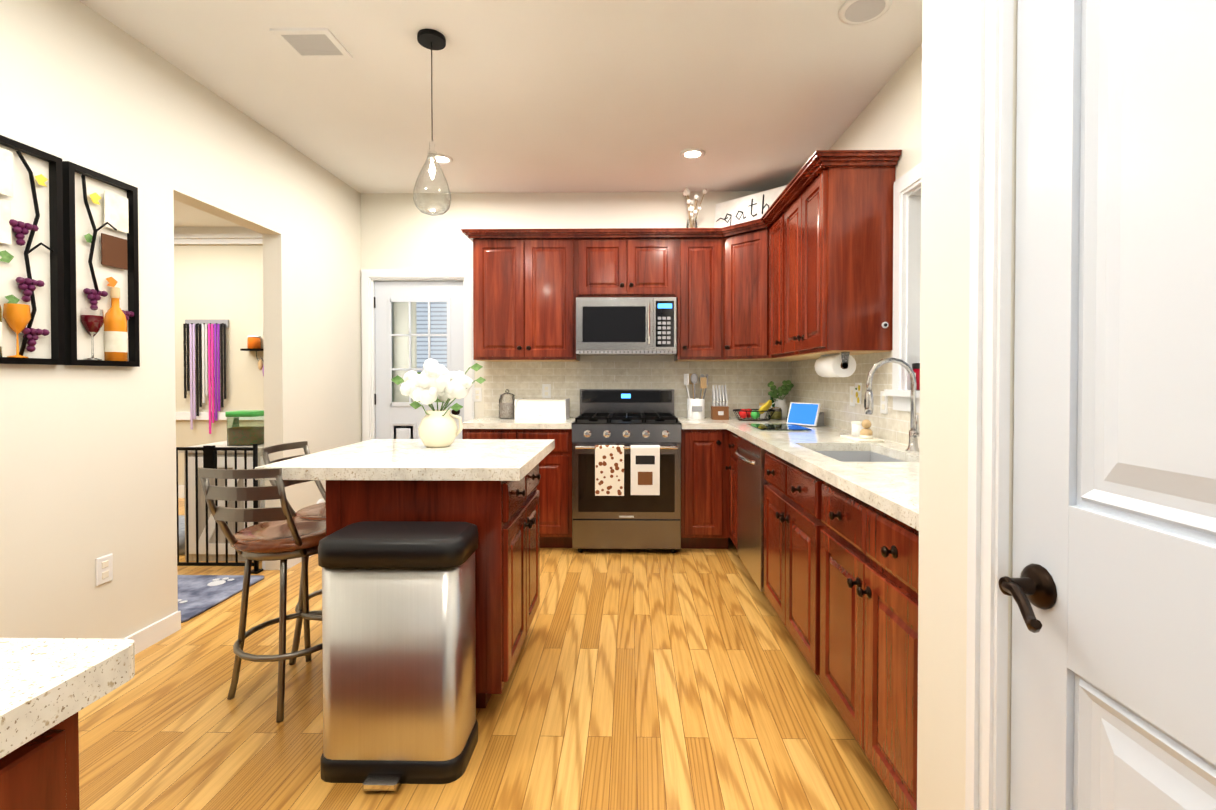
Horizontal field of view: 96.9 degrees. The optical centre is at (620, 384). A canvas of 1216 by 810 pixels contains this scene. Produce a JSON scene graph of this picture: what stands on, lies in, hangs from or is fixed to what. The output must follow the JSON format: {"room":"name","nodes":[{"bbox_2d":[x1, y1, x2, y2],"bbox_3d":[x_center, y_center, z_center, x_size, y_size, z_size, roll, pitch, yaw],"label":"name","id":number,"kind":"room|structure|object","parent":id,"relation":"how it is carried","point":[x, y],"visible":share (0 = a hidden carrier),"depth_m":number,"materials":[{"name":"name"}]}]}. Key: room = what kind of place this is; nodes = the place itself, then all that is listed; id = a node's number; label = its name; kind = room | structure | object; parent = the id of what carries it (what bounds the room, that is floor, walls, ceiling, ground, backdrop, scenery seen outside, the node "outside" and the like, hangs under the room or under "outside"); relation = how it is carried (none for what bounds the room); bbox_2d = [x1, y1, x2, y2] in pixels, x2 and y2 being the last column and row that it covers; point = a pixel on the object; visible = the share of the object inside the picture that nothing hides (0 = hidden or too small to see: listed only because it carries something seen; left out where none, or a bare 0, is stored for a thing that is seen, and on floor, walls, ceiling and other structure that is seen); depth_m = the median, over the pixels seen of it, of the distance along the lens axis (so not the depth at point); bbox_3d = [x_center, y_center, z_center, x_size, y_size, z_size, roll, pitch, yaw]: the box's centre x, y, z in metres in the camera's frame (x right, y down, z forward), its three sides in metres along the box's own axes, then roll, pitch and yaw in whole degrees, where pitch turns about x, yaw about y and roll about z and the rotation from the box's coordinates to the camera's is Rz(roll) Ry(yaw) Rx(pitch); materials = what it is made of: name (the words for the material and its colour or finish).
{"room":"kitchen","nodes":[
{"label":"kitchen","id":0,"kind":"room"},
{"bbox_2d":[0,0,363,638],"bbox_3d":[-2.234,-0.162,1.471,0.137,2.740,8.220,0,1,1],"label":"wall","id":1,"kind":"structure","parent":0,"point":[86,466],"depth_m":2.44,"materials":[{"name":"white paint"}]},
{"bbox_2d":[0,135,64,364],"bbox_3d":[-2.155,-0.470,1.913,0.071,0.791,0.315,0,1,1],"label":"wall art","id":2,"kind":"object","parent":1,"relation":"attached to","point":[18,318],"visible":0.98,"depth_m":1.97,"materials":[{"name":"black metal"}]},
{"bbox_2d":[62,161,139,366],"bbox_3d":[-2.149,-0.474,2.241,0.072,0.791,0.293,0,1,1],"label":"wall art","id":3,"kind":"object","parent":1,"relation":"attached to","point":[121,213],"visible":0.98,"depth_m":2.26,"materials":[{"name":"black metal"}]},
{"bbox_2d":[95,553,112,585],"bbox_3d":[-2.165,0.775,2.258,0.008,0.115,0.070,0,1,1],"label":"outlet","id":4,"kind":"object","parent":1,"relation":"attached to","point":[104,568],"depth_m":2.25,"materials":[{"name":"white plastic"}]},
{"bbox_2d":[124,611,180,654],"bbox_3d":[-2.199,1.182,0.004,0.015,0.090,5.254,0,1,1],"label":"trim","id":5,"kind":"structure","parent":1,"relation":"attached to","point":[144,638],"depth_m":2.49,"materials":[{"name":"white wood"}]},
{"bbox_2d":[183,320,228,433],"bbox_3d":[-4.209,-0.082,5.469,0.440,1.160,0.051,0,1,1],"label":"rack","id":6,"kind":"object","parent":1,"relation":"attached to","point":[201,380],"visible":1,"depth_m":5.45,"materials":[{"name":"colored nylon fabric"},{"name":"gray metal"}]},
{"bbox_2d":[174,227,251,497],"bbox_3d":[-4.353,-0.212,5.451,4.233,2.740,0.090,0,1,1],"label":"trim","id":7,"kind":"structure","parent":1,"relation":"attached to","point":[182,235],"depth_m":5.42,"materials":[{"name":"white wood"}]},
{"bbox_2d":[240,349,263,376],"bbox_3d":[-3.639,-0.203,5.424,0.300,0.316,0.119,0,1,1],"label":"wall shelf","id":8,"kind":"object","parent":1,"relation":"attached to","point":[260,365],"visible":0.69,"depth_m":5.41,"materials":[{"name":"black metal"}]},
{"bbox_2d":[247,335,260,348],"bbox_3d":[-3.689,-0.426,5.418,0.112,0.130,0.112,0,1,1],"label":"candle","id":9,"kind":"object","parent":8,"relation":"on","point":[253,342],"visible":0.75,"depth_m":5.38,"materials":[{"name":"orange wax"}]},
{"bbox_2d":[248,229,264,569],"bbox_3d":[-2.278,-0.199,4.396,0.050,2.740,1.950,0,1,1],"label":"trim","id":10,"kind":"structure","parent":1,"relation":"attached to","point":[254,238],"depth_m":5.42,"materials":[{"name":"white wood"}]},
{"bbox_2d":[287,269,363,568],"bbox_3d":[-2.127,0.120,3.930,0.027,2.115,1.014,0,1,1],"label":"trim","id":11,"kind":"structure","parent":1,"relation":"attached to","point":[290,562],"depth_m":4.41,"materials":[{"name":"white paint"}]},
{"bbox_2d":[78,498,899,809],"bbox_3d":[-2.571,1.233,1.494,8.129,0.050,8.220,0,1,1],"label":"floor","id":12,"kind":"structure","parent":0,"point":[662,680],"depth_m":1.96,"materials":[{"name":"brown wood"}]},
{"bbox_2d":[0,712,79,809],"bbox_3d":[-1.402,0.802,-0.704,1.626,0.868,2.675,0,1,1],"label":"base cabinet","id":13,"kind":"object","parent":12,"relation":"on","point":[40,772],"visible":0.75,"depth_m":0.56,"materials":[{"name":"brown wood"}]},
{"bbox_2d":[0,638,134,758],"bbox_3d":[-1.408,0.346,-0.690,1.613,0.040,2.715,0,1,1],"label":"countertop","id":14,"kind":"structure","parent":13,"relation":"on","point":[46,684],"depth_m":0.58,"materials":[{"name":"stone"}]},
{"bbox_2d":[179,515,184,554],"bbox_3d":[-3.344,1.102,3.996,0.740,0.150,0.640,0,1,1],"label":"dog bed","id":15,"kind":"object","parent":12,"relation":"on","point":[181,534],"visible":0.02,"depth_m":3.75,"materials":[{"name":"grey fabric"}]},
{"bbox_2d":[176,444,262,573],"bbox_3d":[-2.670,0.779,3.400,0.789,0.810,0.060,0,1,1],"label":"baby gate","id":16,"kind":"object","parent":12,"relation":"on","point":[209,456],"visible":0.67,"depth_m":3.39,"materials":[{"name":"black metal"}]},
{"bbox_2d":[177,575,263,622],"bbox_3d":[-2.480,1.181,3.002,0.600,0.015,0.620,0,1,1],"label":"rug","id":17,"kind":"object","parent":12,"relation":"on","point":[198,595],"visible":0.46,"depth_m":3.07,"materials":[{"name":"fabric"}]},
{"bbox_2d":[179,441,264,560],"bbox_3d":[-2.664,0.797,3.940,0.540,0.760,0.720,0,1,1],"label":"crate","id":18,"kind":"object","parent":12,"relation":"on","point":[202,514],"visible":0.31,"depth_m":3.60,"materials":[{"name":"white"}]},
{"bbox_2d":[225,410,263,445],"bbox_3d":[-2.617,0.302,3.773,0.210,0.235,0.170,0,1,1],"label":"storage bin","id":19,"kind":"object","parent":18,"relation":"on","point":[237,435],"visible":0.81,"depth_m":3.70,"materials":[{"name":"green plastic"}]},
{"bbox_2d":[199,468,325,722],"bbox_3d":[-1.288,0.742,2.072,0.436,0.923,0.543,0,1,1],"label":"stool","id":20,"kind":"object","parent":12,"relation":"on","point":[282,535],"visible":0.75,"depth_m":1.95,"materials":[{"name":"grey metal"}]},
{"bbox_2d":[262,441,325,664],"bbox_3d":[-1.314,0.737,2.457,0.532,0.923,0.412,0,1,1],"label":"stool","id":21,"kind":"object","parent":12,"relation":"on","point":[319,509],"visible":0.21,"depth_m":2.38,"materials":[{"name":"grey metal"}]},
{"bbox_2d":[318,521,477,790],"bbox_3d":[-0.708,0.838,1.726,0.454,0.735,0.296,0,1,1],"label":"trash can","id":22,"kind":"object","parent":12,"relation":"on","point":[399,647],"visible":1,"depth_m":1.63,"materials":[{"name":"silver metal"}]},
{"bbox_2d":[255,439,554,707],"bbox_3d":[-0.806,0.740,2.313,0.930,0.915,0.870,0,1,1],"label":"kitchen island","id":23,"kind":"object","parent":12,"relation":"on","point":[488,487],"visible":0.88,"depth_m":1.92,"materials":[{"name":"brown wood"}]},
{"bbox_2d":[391,359,485,447],"bbox_3d":[-0.832,0.081,2.455,0.440,0.399,0.239,0,1,1],"label":"flower vase","id":24,"kind":"object","parent":23,"relation":"on","point":[432,382],"visible":1,"depth_m":2.40,"materials":[{"name":"beige ceramic"}]},
{"bbox_2d":[462,429,571,547],"bbox_3d":[-0.728,0.741,4.104,0.777,0.868,0.626,0,1,1],"label":"base cabinet","id":25,"kind":"object","parent":12,"relation":"on","point":[554,487],"depth_m":3.79,"materials":[{"name":"brown wood"}]},
{"bbox_2d":[462,417,575,428],"bbox_3d":[-0.733,0.285,4.090,0.788,0.040,0.644,0,1,1],"label":"countertop","id":26,"kind":"structure","parent":25,"relation":"on","point":[483,422],"depth_m":3.77,"materials":[{"name":"stone"}]},
{"bbox_2d":[499,389,514,418],"bbox_3d":[-0.889,0.149,4.223,0.127,0.229,0.130,0,1,1],"label":"shell jar","id":27,"kind":"object","parent":26,"relation":"on","point":[506,410],"visible":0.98,"depth_m":4.18,"materials":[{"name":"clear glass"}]},
{"bbox_2d":[515,398,569,419],"bbox_3d":[-0.605,0.187,4.184,0.386,0.155,0.278,0,1,1],"label":"bread box","id":28,"kind":"object","parent":26,"relation":"on","point":[542,409],"visible":1,"depth_m":4.07,"materials":[{"name":"beige"}]},
{"bbox_2d":[572,389,680,552],"bbox_3d":[0.045,0.609,4.024,0.756,1.135,0.732,0,1,1],"label":"range","id":29,"kind":"object","parent":12,"relation":"on","point":[626,468],"visible":1,"depth_m":3.72,"materials":[{"name":"metal"}]},
{"bbox_2d":[681,429,725,548],"bbox_3d":[0.605,0.742,4.082,0.346,0.868,0.626,0,1,1],"label":"base cabinet","id":30,"kind":"object","parent":12,"relation":"on","point":[703,451],"depth_m":3.77,"materials":[{"name":"brown wood"}]},
{"bbox_2d":[677,417,721,428],"bbox_3d":[0.582,0.286,4.068,0.303,0.040,0.644,0,1,1],"label":"countertop","id":31,"kind":"structure","parent":30,"relation":"on","point":[706,423],"depth_m":3.75,"materials":[{"name":"stone"}]},
{"bbox_2d":[684,373,707,418],"bbox_3d":[0.584,0.087,4.186,0.185,0.355,0.138,0,1,1],"label":"utensil crock","id":32,"kind":"object","parent":31,"relation":"on","point":[695,408],"visible":1,"depth_m":4.14,"materials":[{"name":"white ceramic"}]},
{"bbox_2d":[734,436,766,591],"bbox_3d":[0.990,0.704,3.094,0.642,0.761,0.603,0,1,1],"label":"dishwasher","id":33,"kind":"object","parent":12,"relation":"on","point":[750,456],"visible":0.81,"depth_m":3.01,"materials":[{"name":"grey metal"}]},
{"bbox_2d":[726,429,813,548],"bbox_3d":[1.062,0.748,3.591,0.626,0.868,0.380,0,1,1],"label":"base cabinet","id":34,"kind":"object","parent":12,"relation":"on","point":[781,476],"depth_m":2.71,"materials":[{"name":"brown wood"}]},
{"bbox_2d":[764,493,813,670],"bbox_3d":[1.042,0.887,2.379,0.626,0.620,0.819,0,1,1],"label":"base cabinet","id":35,"kind":"object","parent":12,"relation":"on","point":[788,517],"depth_m":2.29,"materials":[{"name":"brown wood"}]},
{"bbox_2d":[814,476,918,809],"bbox_3d":[1.029,0.773,1.582,0.626,0.868,0.772,0,1,1],"label":"base cabinet","id":36,"kind":"object","parent":12,"relation":"on","point":[841,571],"depth_m":1.54,"materials":[{"name":"brown wood"}]},
{"bbox_2d":[718,417,918,530],"bbox_3d":[1.037,0.399,2.787,0.651,0.234,3.195,0,1,1],"label":"countertop","id":37,"kind":"structure","parent":36,"relation":"on","point":[883,476],"depth_m":2.14,"materials":[{"name":"stone"}]},
{"bbox_2d":[711,385,728,419],"bbox_3d":[0.759,0.135,4.124,0.120,0.260,0.102,0,1,1],"label":"knife block","id":38,"kind":"object","parent":37,"relation":"on","point":[719,409],"visible":1,"depth_m":4.09,"materials":[{"name":"brown wood"}]},
{"bbox_2d":[733,400,774,420],"bbox_3d":[0.998,0.189,4.031,0.318,0.152,0.234,0,1,1],"label":"fruit basket","id":39,"kind":"object","parent":37,"relation":"on","point":[750,413],"visible":1,"depth_m":4.00,"materials":[{"name":"black metal"}]},
{"bbox_2d":[759,403,767,418],"bbox_3d":[1.126,0.203,4.239,0.074,0.120,0.074,0,1,1],"label":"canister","id":40,"kind":"object","parent":37,"relation":"on","point":[763,415],"visible":0.44,"depth_m":4.21,"materials":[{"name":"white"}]},
{"bbox_2d":[768,396,774,417],"bbox_3d":[1.202,0.162,4.288,0.053,0.201,0.056,0,1,1],"label":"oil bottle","id":41,"kind":"object","parent":37,"relation":"on","point":[771,398],"visible":0.15,"depth_m":4.27,"materials":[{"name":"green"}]},
{"bbox_2d":[770,407,781,419],"bbox_3d":[1.190,0.216,4.128,0.088,0.097,0.090,0,1,1],"label":"jar","id":42,"kind":"object","parent":37,"relation":"on","point":[776,415],"visible":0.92,"depth_m":4.10,"materials":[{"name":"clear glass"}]},
{"bbox_2d":[748,424,811,430],"bbox_3d":[0.998,0.269,3.412,0.300,0.010,0.400,0,1,1],"label":"glass cutting board","id":43,"kind":"object","parent":37,"relation":"on","point":[765,427],"visible":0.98,"depth_m":3.33,"materials":[{"name":"black"}]},
{"bbox_2d":[768,380,793,418],"bbox_3d":[1.230,0.113,4.184,0.209,0.302,0.145,0,1,1],"label":"potted plant","id":44,"kind":"object","parent":37,"relation":"on","point":[780,391],"visible":0.96,"depth_m":4.16,"materials":[{"name":"white"}]},
{"bbox_2d":[787,402,823,426],"bbox_3d":[1.236,0.196,3.592,0.114,0.152,0.230,0,1,-34],"label":"smart display","id":45,"kind":"object","parent":37,"relation":"on","point":[806,414],"visible":0.94,"depth_m":3.55,"materials":[{"name":"grey"}]},
{"bbox_2d":[840,419,883,441],"bbox_3d":[1.237,0.228,2.768,0.130,0.109,0.240,0,1,1],"label":"soap tray","id":46,"kind":"object","parent":37,"relation":"on","point":[861,432],"visible":1,"depth_m":2.70,"materials":[{"name":"beige ceramic"}]},
{"bbox_2d":[851,421,864,436],"bbox_3d":[1.248,0.230,2.827,0.065,0.078,0.068,0,1,1],"label":"jar","id":47,"kind":"object","parent":46,"relation":"on","point":[857,427],"depth_m":2.80,"materials":[{"name":"white ceramic"}]},
{"bbox_2d":[864,357,919,451],"bbox_3d":[1.173,0.085,2.310,0.238,0.406,0.089,0,1,1],"label":"faucet","id":48,"kind":"object","parent":37,"relation":"on","point":[914,432],"visible":0.98,"depth_m":2.32,"materials":[{"name":"metal"}]},
{"bbox_2d":[79,0,922,226],"bbox_3d":[-2.571,-1.557,1.459,8.129,0.050,8.220,0,1,1],"label":"ceiling","id":49,"kind":"structure","parent":0,"point":[528,96],"depth_m":2.76,"materials":[{"name":"white paint"}]},
{"bbox_2d":[270,28,352,58],"bbox_3d":[-1.391,-1.539,2.434,0.255,0.009,0.210,0,1,1],"label":"ceiling vent","id":50,"kind":"object","parent":49,"relation":"in","point":[311,43],"visible":0.96,"depth_m":2.42,"materials":[{"name":"white metal"}]},
{"bbox_2d":[413,29,450,215],"bbox_3d":[-0.840,-1.151,2.396,0.160,0.784,0.160,0,1,1],"label":"pendant lamp","id":51,"kind":"object","parent":49,"relation":"hanging from","point":[431,39],"visible":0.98,"depth_m":2.39,"materials":[{"name":"clear glass"}]},
{"bbox_2d":[427,153,452,163],"bbox_3d":[-1.243,-1.555,3.711,0.170,0.010,0.170,0,1,1],"label":"recessed light","id":52,"kind":"object","parent":49,"relation":"in","point":[444,159],"visible":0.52,"depth_m":3.72,"materials":[{"name":"white"}]},
{"bbox_2d":[680,148,704,158],"bbox_3d":[0.484,-1.554,3.628,0.170,0.010,0.170,0,1,1],"label":"recessed light","id":53,"kind":"object","parent":49,"relation":"in","point":[693,153],"visible":1,"depth_m":3.62,"materials":[{"name":"white"}]},
{"bbox_2d":[838,0,891,24],"bbox_3d":[0.998,-1.535,2.200,0.200,0.012,0.200,0,1,1],"label":"ceiling speaker","id":54,"kind":"object","parent":49,"relation":"attached to","point":[855,12],"visible":1,"depth_m":2.21,"materials":[{"name":"white plastic"}]},
{"bbox_2d":[364,191,762,418],"bbox_3d":[-0.285,-0.199,4.477,3.659,2.740,0.150,0,1,1],"label":"wall","id":55,"kind":"structure","parent":0,"point":[397,235],"depth_m":4.40,"materials":[{"name":"white paint"}]},
{"bbox_2d":[374,281,463,438],"bbox_3d":[-1.665,0.153,4.449,0.750,2.015,0.111,0,1,1],"label":"entry door","id":56,"kind":"structure","parent":55,"relation":"in","point":[398,420],"depth_m":4.45,"materials":[{"name":"white"}]},
{"bbox_2d":[364,269,474,440],"bbox_3d":[-1.652,0.113,4.491,0.905,2.115,0.176,0,1,1],"label":"trim","id":57,"kind":"structure","parent":55,"relation":"attached to","point":[371,276],"depth_m":4.40,"materials":[{"name":"white"}]},
{"bbox_2d":[474,388,481,401],"bbox_3d":[-1.176,0.081,4.416,0.070,0.115,0.008,0,1,1],"label":"outlet","id":58,"kind":"object","parent":55,"relation":"attached to","point":[477,391],"depth_m":4.41,"materials":[{"name":"white plastic"}]},
{"bbox_2d":[469,230,579,361],"bbox_3d":[-0.724,-0.662,4.228,0.780,0.941,0.348,0,1,1],"label":"upper cabinet","id":59,"kind":"object","parent":55,"relation":"attached to","point":[525,281],"depth_m":4.06,"materials":[{"name":"brown wood"}]},
{"bbox_2d":[542,384,550,397],"bbox_3d":[-0.607,0.051,4.394,0.070,0.115,0.008,0,1,1],"label":"outlet","id":60,"kind":"object","parent":55,"relation":"attached to","point":[546,388],"depth_m":4.39,"materials":[{"name":"white plastic"}]},
{"bbox_2d":[577,230,680,301],"bbox_3d":[0.048,-0.897,4.212,0.765,0.471,0.348,0,1,1],"label":"upper cabinet","id":61,"kind":"object","parent":55,"relation":"attached to","point":[610,263],"depth_m":4.04,"materials":[{"name":"brown wood"}]},
{"bbox_2d":[576,297,675,355],"bbox_3d":[0.044,-0.442,4.168,0.747,0.419,0.444,0,1,1],"label":"microwave","id":62,"kind":"object","parent":61,"relation":"attached to","point":[625,326],"visible":1,"depth_m":3.98,"materials":[{"name":"metal"}]},
{"bbox_2d":[484,361,787,416],"bbox_3d":[0.123,0.034,4.392,2.490,0.455,0.010,0,1,1],"label":"backsplash","id":63,"kind":"structure","parent":55,"relation":"attached to","point":[746,384],"depth_m":4.39,"materials":[{"name":"tile"}]},
{"bbox_2d":[674,230,720,361],"bbox_3d":[0.605,-0.662,4.205,0.349,0.941,0.348,0,1,1],"label":"upper cabinet","id":64,"kind":"object","parent":55,"relation":"attached to","point":[698,309],"depth_m":4.03,"materials":[{"name":"brown wood"}]},
{"bbox_2d":[683,188,706,227],"bbox_3d":[0.586,-1.354,4.235,0.190,0.391,0.121,0,1,1],"label":"vase","id":65,"kind":"object","parent":64,"relation":"on","point":[686,192],"visible":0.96,"depth_m":4.23,"materials":[{"name":"clear glass"}]},
{"bbox_2d":[721,222,764,361],"bbox_3d":[1.080,-0.660,4.066,0.606,0.941,0.606,0,1,1],"label":"upper cabinet","id":66,"kind":"object","parent":55,"relation":"attached to","point":[742,244],"depth_m":3.91,"materials":[{"name":"brown wood"}]},
{"bbox_2d":[714,185,786,227],"bbox_3d":[1.057,-1.305,4.048,0.837,0.298,0.062,1,1,45],"label":"gather sign","id":67,"kind":"object","parent":66,"relation":"on","point":[755,206],"visible":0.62,"depth_m":4.14,"materials":[{"name":"white wood"}]},
{"bbox_2d":[829,59,907,180],"bbox_3d":[1.440,-0.177,2.711,0.150,2.740,3.276,0,1,1],"label":"wall","id":68,"kind":"structure","parent":0,"point":[883,124],"depth_m":2.77,"materials":[{"name":"white paint"}]},
{"bbox_2d":[765,206,817,361],"bbox_3d":[1.203,-0.654,3.579,0.348,0.941,0.364,0,1,1],"label":"upper cabinet","id":69,"kind":"object","parent":68,"relation":"attached to","point":[773,227],"depth_m":3.65,"materials":[{"name":"brown wood"}]},
{"bbox_2d":[781,154,900,357],"bbox_3d":[1.194,-0.647,3.037,0.348,0.941,0.720,0,1,1],"label":"upper cabinet","id":70,"kind":"object","parent":68,"relation":"attached to","point":[801,268],"depth_m":2.68,"materials":[{"name":"brown wood"}]},
{"bbox_2d":[814,352,855,376],"bbox_3d":[1.159,-0.105,2.920,0.124,0.130,0.294,0,1,1],"label":"paper towel holder","id":71,"kind":"object","parent":70,"relation":"attached to","point":[840,364],"visible":1,"depth_m":2.79,"materials":[{"name":"white paper"}]},
{"bbox_2d":[882,322,887,327],"bbox_3d":[1.314,-0.297,2.674,0.032,0.031,0.009,0,1,1],"label":"sensor","id":72,"kind":"object","parent":70,"relation":"attached to","point":[884,324],"visible":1,"depth_m":2.67,"materials":[{"name":"grey plastic"}]},
{"bbox_2d":[850,386,854,405],"bbox_3d":[1.357,0.067,3.154,0.008,0.115,0.070,0,1,1],"label":"outlet","id":73,"kind":"object","parent":68,"relation":"attached to","point":[852,388],"depth_m":3.14,"materials":[{"name":"white plastic"}]},
{"bbox_2d":[788,350,919,447],"bbox_3d":[1.359,0.054,2.777,0.010,0.455,3.198,0,1,1],"label":"backsplash","id":74,"kind":"structure","parent":68,"relation":"attached to","point":[833,393],"depth_m":3.18,"materials":[{"name":"tile"}]},
{"bbox_2d":[855,383,861,403],"bbox_3d":[1.353,0.048,3.073,0.011,0.120,0.080,0,1,1],"label":"decor","id":75,"kind":"object","parent":68,"relation":"attached to","point":[858,393],"visible":1,"depth_m":3.06,"materials":[{"name":"white"}]},
{"bbox_2d":[880,391,887,413],"bbox_3d":[1.350,0.092,2.763,0.008,0.115,0.070,0,1,1],"label":"outlet","id":76,"kind":"object","parent":68,"relation":"attached to","point":[883,398],"depth_m":2.76,"materials":[{"name":"white plastic"}]},
{"bbox_2d":[884,162,920,412],"bbox_3d":[1.402,-0.430,2.106,0.195,1.120,1.140,0,1,1],"label":"window","id":77,"kind":"structure","parent":68,"relation":"attached to","point":[906,189],"depth_m":2.56,"materials":[{"name":"white wood"}]},
{"bbox_2d":[912,363,919,389],"bbox_3d":[1.401,-0.037,2.501,0.084,0.125,0.084,0,1,1],"label":"candle jar","id":78,"kind":"object","parent":77,"relation":"on","point":[916,368],"visible":0.15,"depth_m":2.48,"materials":[{"name":"red glass"}]},
{"bbox_2d":[908,0,1017,809],"bbox_3d":[0.678,-0.134,-0.751,0.100,2.740,3.874,0,1,1],"label":"wall","id":79,"kind":"structure","parent":0,"point":[939,70],"depth_m":1.09,"materials":[{"name":"white paint"}]},
{"bbox_2d":[965,0,1013,809],"bbox_3d":[0.636,0.163,0.528,0.026,2.115,0.910,0,1,1],"label":"trim","id":80,"kind":"structure","parent":79,"relation":"attached to","point":[988,412],"depth_m":0.92,"materials":[{"name":"white wood"}]},
{"bbox_2d":[999,0,1215,809],"bbox_3d":[0.621,0.198,0.530,0.135,2.029,0.756,0,1,1],"label":"pantry door","id":81,"kind":"structure","parent":79,"relation":"in","point":[1109,586],"depth_m":0.72,"materials":[{"name":"white"}]},
{"label":"outside","id":82,"kind":"structure","parent":0,"visible":0},
{"bbox_2d":[416,302,446,401],"bbox_3d":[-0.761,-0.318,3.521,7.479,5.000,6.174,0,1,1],"label":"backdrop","id":83,"kind":"structure","parent":82,"point":[435,307],"depth_m":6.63,"materials":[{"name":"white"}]}
]}

